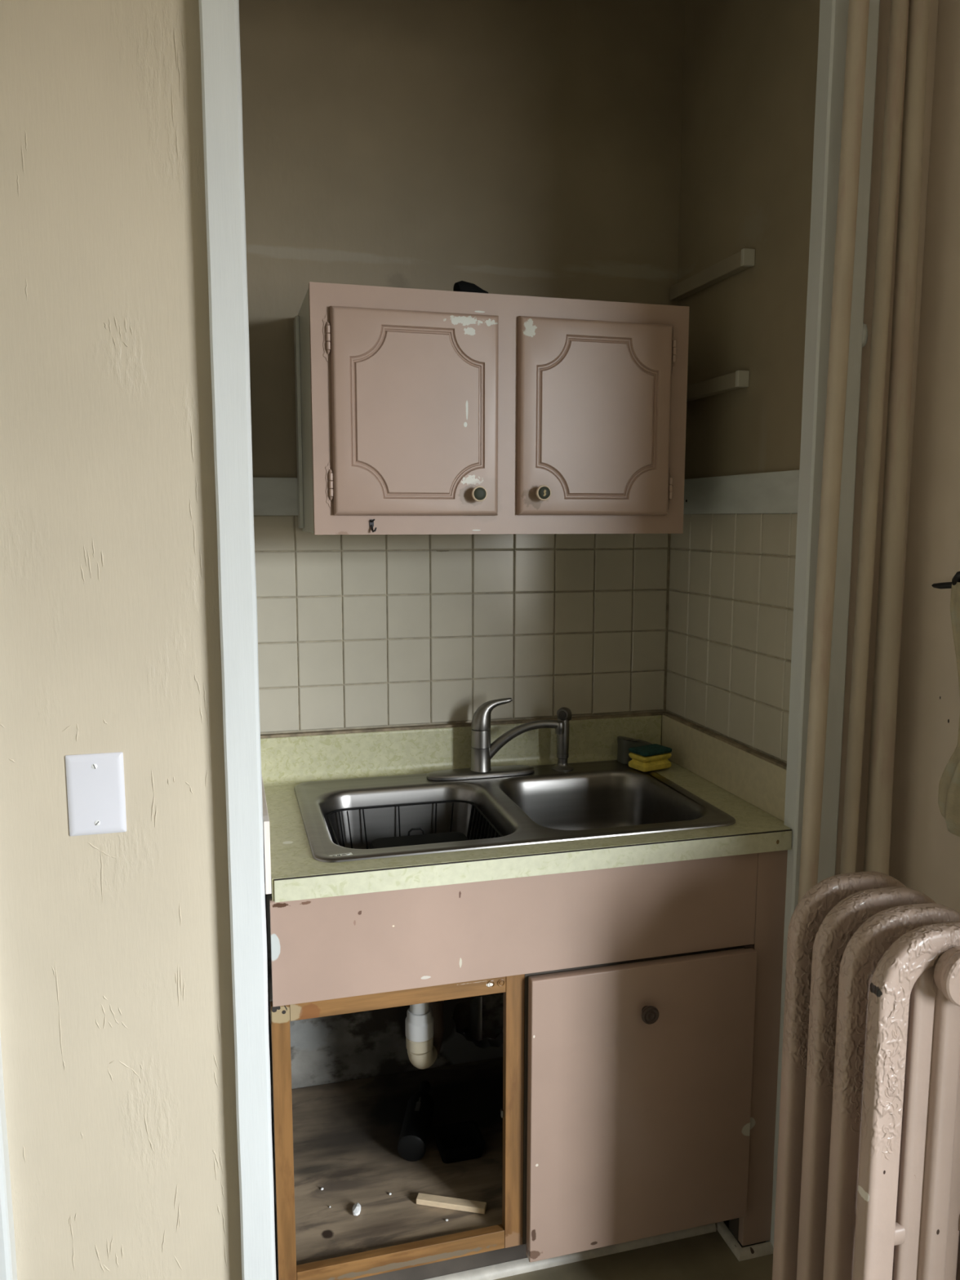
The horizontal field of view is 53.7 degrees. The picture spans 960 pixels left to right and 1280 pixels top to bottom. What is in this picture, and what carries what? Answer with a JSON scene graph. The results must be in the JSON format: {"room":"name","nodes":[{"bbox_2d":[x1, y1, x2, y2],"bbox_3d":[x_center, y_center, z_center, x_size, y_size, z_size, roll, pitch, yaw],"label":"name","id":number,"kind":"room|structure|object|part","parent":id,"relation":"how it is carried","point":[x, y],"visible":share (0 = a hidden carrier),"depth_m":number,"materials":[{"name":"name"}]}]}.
{"room":"damaged room","nodes":[
{"label":"damaged room","id":0,"kind":"room"},
{"bbox_2d":[239,0,685,1088],"bbox_3d":[-0.012,-0.258,2.292,1.084,2.950,0.101,-2,8,-15],"label":"wall","id":1,"kind":"structure","parent":0,"point":[527,148],"depth_m":2.18,"materials":[{"name":"beige paint"}]},
{"bbox_2d":[253,477,297,515],"bbox_3d":[-0.021,-0.334,2.226,1.034,0.084,0.012,-2,8,-15],"label":"trim","id":2,"kind":"structure","parent":1,"relation":"attached to","point":[272,496],"depth_m":2.10,"materials":[{"name":"white paint"}]},
{"bbox_2d":[260,715,662,786],"bbox_3d":[-0.021,0.261,2.284,1.003,0.106,0.038,-2,8,-15],"label":"backsplash","id":3,"kind":"structure","parent":1,"relation":"attached to","point":[291,760],"depth_m":2.25,"materials":[{"name":"green laminate"}]},
{"bbox_2d":[469,996,482,1040],"bbox_3d":[-0.011,0.895,2.462,0.034,0.580,0.034,-2,8,-15],"label":"pipe","id":4,"kind":"object","parent":1,"relation":"attached to","point":[475,1005],"visible":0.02,"depth_m":2.46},
{"bbox_2d":[293,281,688,534],"bbox_3d":[0.022,-0.466,2.031,0.793,0.472,0.348,-2,8,-15],"label":"upper cabinet","id":5,"kind":"object","parent":1,"relation":"attached to","point":[419,411],"visible":1,"depth_m":1.89,"materials":[{"name":"pink paint"}]},
{"bbox_3d":[-0.354,-0.459,1.963,0.015,0.467,0.283,-2,8,-15],"label":"panel","id":6,"kind":"part","parent":5,"relation":"part of","materials":[{"name":"pink wood"}]},
{"bbox_3d":[-0.123,-0.441,1.852,0.330,0.391,0.017,-2,8,-15],"label":"door","id":7,"kind":"part","parent":5,"relation":"part of","materials":[{"name":"pink paint"}]},
{"bbox_2d":[453,280,488,293],"bbox_3d":[-0.019,-0.718,1.961,0.078,0.044,0.043,-4,8,-29],"label":"bottle","id":8,"kind":"object","parent":5,"relation":"on","point":[461,286],"visible":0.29,"depth_m":1.94,"materials":[{"name":"black"}]},
{"bbox_3d":[-0.004,-0.290,1.882,0.032,0.032,0.027,-2,8,-15],"label":"knob","id":9,"kind":"part","parent":5,"relation":"part of","materials":[{"name":"metal"}]},
{"bbox_3d":[0.126,-0.297,1.917,0.032,0.032,0.027,-2,8,-15],"label":"knob","id":10,"kind":"part","parent":5,"relation":"part of","materials":[{"name":"black metal"}]},
{"bbox_3d":[0.239,-0.455,1.950,0.334,0.392,0.017,-2,8,-15],"label":"door","id":11,"kind":"part","parent":5,"relation":"part of","materials":[{"name":"pink paint"}]},
{"bbox_2d":[0,0,938,1279],"bbox_3d":[0.636,-0.241,2.166,5.800,2.950,0.686,-2,8,-15],"label":"wall","id":12,"kind":"structure","parent":0,"point":[117,1028],"depth_m":1.51,"materials":[{"name":"beige paint"}]},
{"bbox_2d":[0,1032,17,1279],"bbox_3d":[-0.840,0.080,1.425,0.145,2.500,0.042,-2,8,-15],"label":"trim","id":13,"kind":"structure","parent":12,"relation":"attached to","point":[8,1270],"depth_m":1.54,"materials":[{"name":"white wood"}]},
{"bbox_2d":[65,751,126,835],"bbox_3d":[-0.617,0.248,1.524,0.086,0.133,0.009,-2,8,-15],"label":"blank wall plate","id":14,"kind":"object","parent":12,"relation":"attached to","point":[95,784],"visible":1,"depth_m":1.52,"materials":[{"name":"white plastic"}]},
{"bbox_2d":[198,0,275,1279],"bbox_3d":[-0.391,0.065,1.546,0.059,2.500,0.042,-2,8,-15],"label":"trim","id":15,"kind":"structure","parent":12,"relation":"attached to","point":[219,20],"depth_m":1.51,"materials":[{"name":"white wood"}]},
{"bbox_2d":[765,0,879,1248],"bbox_3d":[0.661,0.030,1.829,0.110,2.500,0.042,-2,8,-15],"label":"trim","id":16,"kind":"structure","parent":12,"relation":"attached to","point":[833,14],"depth_m":1.76,"materials":[{"name":"white wood"}]},
{"bbox_2d":[494,1220,773,1279],"bbox_3d":[1.125,1.483,0.572,6.000,0.060,4.820,-2,8,-15],"label":"floor","id":17,"kind":"structure","parent":0,"point":[707,1256],"depth_m":1.93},
{"bbox_2d":[264,849,787,1279],"bbox_3d":[0.061,0.821,2.067,1.029,0.868,0.643,-2,8,-15],"label":"base cabinet","id":18,"kind":"object","parent":17,"relation":"on","point":[631,1095],"visible":0.96,"depth_m":1.82,"materials":[{"name":"pink paint"}]},
{"bbox_3d":[-0.438,0.824,1.966,0.014,0.846,0.572,-2,8,-15],"label":"panel","id":19,"kind":"part","parent":18,"relation":"part of","materials":[{"name":"paint"}]},
{"bbox_2d":[351,1202,360,1215],"bbox_3d":[-0.246,1.135,1.889,0.017,0.012,0.034,-1,7,-5],"label":"paper scrap","id":20,"kind":"object","parent":18,"relation":"on","point":[357,1206],"visible":1,"depth_m":1.88,"materials":[{"name":"white paper"}]},
{"bbox_3d":[-0.144,0.643,1.713,0.393,0.032,0.018,-2,8,-15],"label":"rail","id":21,"kind":"part","parent":18,"relation":"part of","materials":[{"name":"brown wood"}]},
{"bbox_3d":[-0.145,1.158,1.780,0.393,0.038,0.018,-2,8,-15],"label":"rail","id":22,"kind":"part","parent":18,"relation":"part of","materials":[{"name":"brown wood"}]},
{"bbox_2d":[397,1080,434,1161],"bbox_3d":[-0.138,1.074,2.138,0.062,0.065,0.226,1,7,4],"label":"bottle","id":23,"kind":"object","parent":18,"relation":"on","point":[415,1131],"visible":1,"depth_m":2.07,"materials":[{"name":"black plastic"}]},
{"bbox_2d":[416,1192,486,1213],"bbox_3d":[-0.058,1.132,1.905,0.141,0.012,0.021,2,8,11],"label":"wood offcut","id":24,"kind":"object","parent":18,"relation":"on","point":[453,1203],"visible":1,"depth_m":1.90,"materials":[{"name":"brown wood"}]},
{"bbox_2d":[432,1120,485,1163],"bbox_3d":[-0.046,1.100,2.074,0.100,0.033,0.092,-2,8,-15],"label":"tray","id":25,"kind":"object","parent":18,"relation":"on","point":[463,1140],"visible":1,"depth_m":2.09,"materials":[{"name":"black"}]},
{"bbox_2d":[260,711,791,902],"bbox_3d":[0.057,0.312,2.011,1.030,0.152,0.615,-2,8,-15],"label":"countertop","id":26,"kind":"structure","parent":18,"relation":"on","point":[748,784],"depth_m":2.01,"materials":[{"name":"green laminate"}]},
{"bbox_2d":[293,760,735,862],"bbox_3d":[0.048,0.437,2.029,0.841,0.193,0.520,-2,8,-15],"label":"sink","id":27,"kind":"object","parent":26,"relation":"in","point":[597,799],"visible":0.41,"depth_m":2.13,"materials":[{"name":"metal"}]},
{"bbox_2d":[327,800,503,848],"bbox_3d":[-0.135,0.448,1.958,0.330,0.120,0.347,-2,8,-15],"label":"dish rack","id":28,"kind":"object","parent":27,"relation":"in","point":[476,809],"visible":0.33,"depth_m":2.08,"materials":[{"name":"black metal"}]},
{"bbox_2d":[369,827,468,848],"bbox_3d":[-0.120,0.452,1.935,0.202,0.108,0.106,-2,8,-15],"label":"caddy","id":29,"kind":"object","parent":28,"relation":"in","point":[410,840],"visible":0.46,"depth_m":1.94,"materials":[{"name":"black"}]},
{"bbox_3d":[-0.133,0.401,1.978,0.036,0.017,0.005,-2,8,-15],"label":"handle","id":30,"kind":"part","parent":29,"relation":"part of","materials":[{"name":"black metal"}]},
{"bbox_2d":[404,1000,444,1069],"bbox_3d":[-0.118,0.725,2.149,0.082,0.363,0.373,0,7,-1],"label":"trap","id":31,"kind":"object","parent":27,"relation":"attached to","point":[424,1022],"visible":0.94,"depth_m":1.99,"materials":[{"name":"white plastic"}]},
{"bbox_3d":[-0.115,0.810,2.193,0.068,0.184,0.307,-1,7,-4],"label":"trap arm","id":32,"kind":"part","parent":31,"relation":"part of","materials":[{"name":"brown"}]},
{"bbox_2d":[426,697,564,780],"bbox_3d":[0.034,0.225,2.219,0.324,0.181,0.069,-1,8,-12],"label":"faucet","id":33,"kind":"object","parent":27,"relation":"on","point":[482,751],"visible":1,"depth_m":2.20,"materials":[{"name":"silver metal"}]},
{"bbox_3d":[0.003,0.310,2.223,0.260,0.012,0.062,-2,8,-15],"label":"deck plate","id":34,"kind":"part","parent":33,"relation":"part of","materials":[{"name":"silver metal"}]},
{"bbox_3d":[0.027,0.171,2.214,0.096,0.072,0.046,-2,8,-15],"label":"lever","id":35,"kind":"part","parent":33,"relation":"part of","materials":[{"name":"silver metal"}]},
{"bbox_3d":[0.091,0.237,2.221,0.184,0.100,0.027,0,7,-3],"label":"spout","id":36,"kind":"part","parent":33,"relation":"part of","materials":[{"name":"silver metal"}]},
{"bbox_2d":[551,706,573,771],"bbox_3d":[0.199,0.234,2.269,0.053,0.152,0.055,-2,8,-15],"label":"sprayer","id":37,"kind":"object","parent":27,"relation":"on","point":[564,714],"visible":0.97,"depth_m":2.26,"materials":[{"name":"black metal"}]},
{"bbox_2d":[617,736,652,764],"bbox_3d":[0.385,0.269,2.347,0.086,0.062,0.052,-2,8,-15],"label":"sponge holder","id":38,"kind":"object","parent":27,"relation":"on","point":[624,744],"visible":0.67,"depth_m":2.32,"materials":[{"name":"grey plastic"}]},
{"bbox_2d":[628,743,671,772],"bbox_3d":[0.409,0.283,2.280,0.089,0.048,0.063,-4,9,-31],"label":"sponge","id":39,"kind":"object","parent":27,"relation":"on","point":[654,757],"visible":1,"depth_m":2.26,"materials":[{"name":"yellow plastic"}]},
{"bbox_2d":[424,1222,715,1279],"bbox_3d":[0.062,1.269,1.914,0.914,0.018,0.017,-2,8,-15],"label":"trim","id":40,"kind":"structure","parent":18,"relation":"attached to","point":[520,1266],"depth_m":1.94,"materials":[{"name":"white wood"}]},
{"bbox_3d":[0.311,0.887,1.862,0.474,0.554,0.004,-2,8,-15],"label":"panel","id":41,"kind":"part","parent":18,"relation":"part of","materials":[{"name":"pink wood"}]},
{"bbox_3d":[0.317,0.901,1.848,0.466,0.570,0.023,-2,8,-15],"label":"door","id":42,"kind":"part","parent":18,"relation":"part of","materials":[{"name":"pink paint"}]},
{"bbox_3d":[0.320,0.709,1.800,0.036,0.036,0.024,-2,8,-15],"label":"knob","id":43,"kind":"part","parent":18,"relation":"part of","materials":[{"name":"brown metal"}]},
{"bbox_2d":[715,1221,773,1261],"bbox_3d":[0.570,1.259,2.006,0.108,0.016,0.102,-2,8,-15],"label":"trim","id":44,"kind":"structure","parent":18,"relation":"attached to","point":[740,1253],"depth_m":1.97,"materials":[{"name":"beige wood"}]},
{"bbox_2d":[797,0,869,903],"bbox_3d":[0.638,-0.185,1.738,0.067,2.950,0.034,-2,8,-15],"label":"pipe","id":45,"kind":"object","parent":17,"relation":"on","point":[858,11],"visible":0.69,"depth_m":1.70,"materials":[{"name":"beige metal"}]},
{"bbox_2d":[772,871,959,1279],"bbox_3d":[0.655,0.863,1.517,0.257,0.928,0.279,-2,8,-15],"label":"radiator","id":46,"kind":"object","parent":17,"relation":"on","point":[868,1177],"visible":1,"depth_m":1.42,"materials":[{"name":"beige metal"}]},
{"bbox_2d":[840,0,908,874],"bbox_3d":[0.729,-0.191,1.783,0.050,2.950,0.029,-2,8,-15],"label":"pipe","id":47,"kind":"object","parent":17,"relation":"on","point":[899,8],"visible":0.64,"depth_m":1.75,"materials":[{"name":"beige metal"}]},
{"bbox_2d":[863,0,929,875],"bbox_3d":[0.789,-0.193,1.799,0.065,2.950,0.053,-2,8,-15],"label":"pipe","id":48,"kind":"object","parent":17,"relation":"on","point":[885,690],"visible":0.68,"depth_m":1.76,"materials":[{"name":"beige metal"}]},
{"bbox_2d":[666,0,820,764],"bbox_3d":[0.583,-0.232,2.095,0.060,2.950,0.608,-2,8,-15],"label":"wall","id":49,"kind":"structure","parent":0,"point":[750,66],"depth_m":2.02,"materials":[{"name":"beige paint"}]},
{"bbox_2d":[670,248,755,301],"bbox_3d":[0.514,-0.816,2.131,0.028,0.034,0.343,-2,8,-15],"label":"cleat","id":50,"kind":"object","parent":49,"relation":"attached to","point":[744,260],"visible":1,"depth_m":2.09,"materials":[{"name":"paint"}]},
{"bbox_2d":[686,369,749,401],"bbox_3d":[0.513,-0.573,2.164,0.028,0.034,0.338,-2,8,-15],"label":"cleat","id":51,"kind":"object","parent":49,"relation":"attached to","point":[738,380],"visible":0.77,"depth_m":2.09,"materials":[{"name":"paint"}]},
{"bbox_2d":[683,469,799,514],"bbox_3d":[0.553,-0.318,2.070,0.016,0.083,0.588,-2,8,-15],"label":"trim","id":52,"kind":"structure","parent":49,"relation":"attached to","point":[771,492],"depth_m":2.02,"materials":[{"name":"white wood"}]},
{"bbox_2d":[888,0,959,913],"bbox_3d":[1.071,-0.129,1.308,0.140,2.950,1.216,-2,8,-15],"label":"wall","id":53,"kind":"structure","parent":0,"point":[925,856],"depth_m":1.80,"materials":[{"name":"paint"}]},
{"bbox_2d":[931,571,959,588],"bbox_3d":[0.868,-0.106,1.708,0.032,0.056,0.114,-6,10,-41],"label":"wall hook","id":54,"kind":"object","parent":53,"relation":"attached to","point":[956,578],"visible":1,"depth_m":1.72,"materials":[{"name":"grey metal"}]},
{"bbox_3d":[0.862,-0.103,1.722,0.023,0.025,0.086,-6,10,-41],"label":"arm","id":55,"kind":"part","parent":54,"relation":"part of","materials":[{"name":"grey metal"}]},
{"bbox_2d":[937,582,959,836],"bbox_3d":[0.871,0.167,1.667,0.026,0.531,0.174,-2,8,-15],"label":"hanging cloth","id":56,"kind":"object","parent":54,"relation":"hanging from","point":[948,796],"visible":1,"depth_m":1.72,"materials":[{"name":"beige fabric"}]}
]}

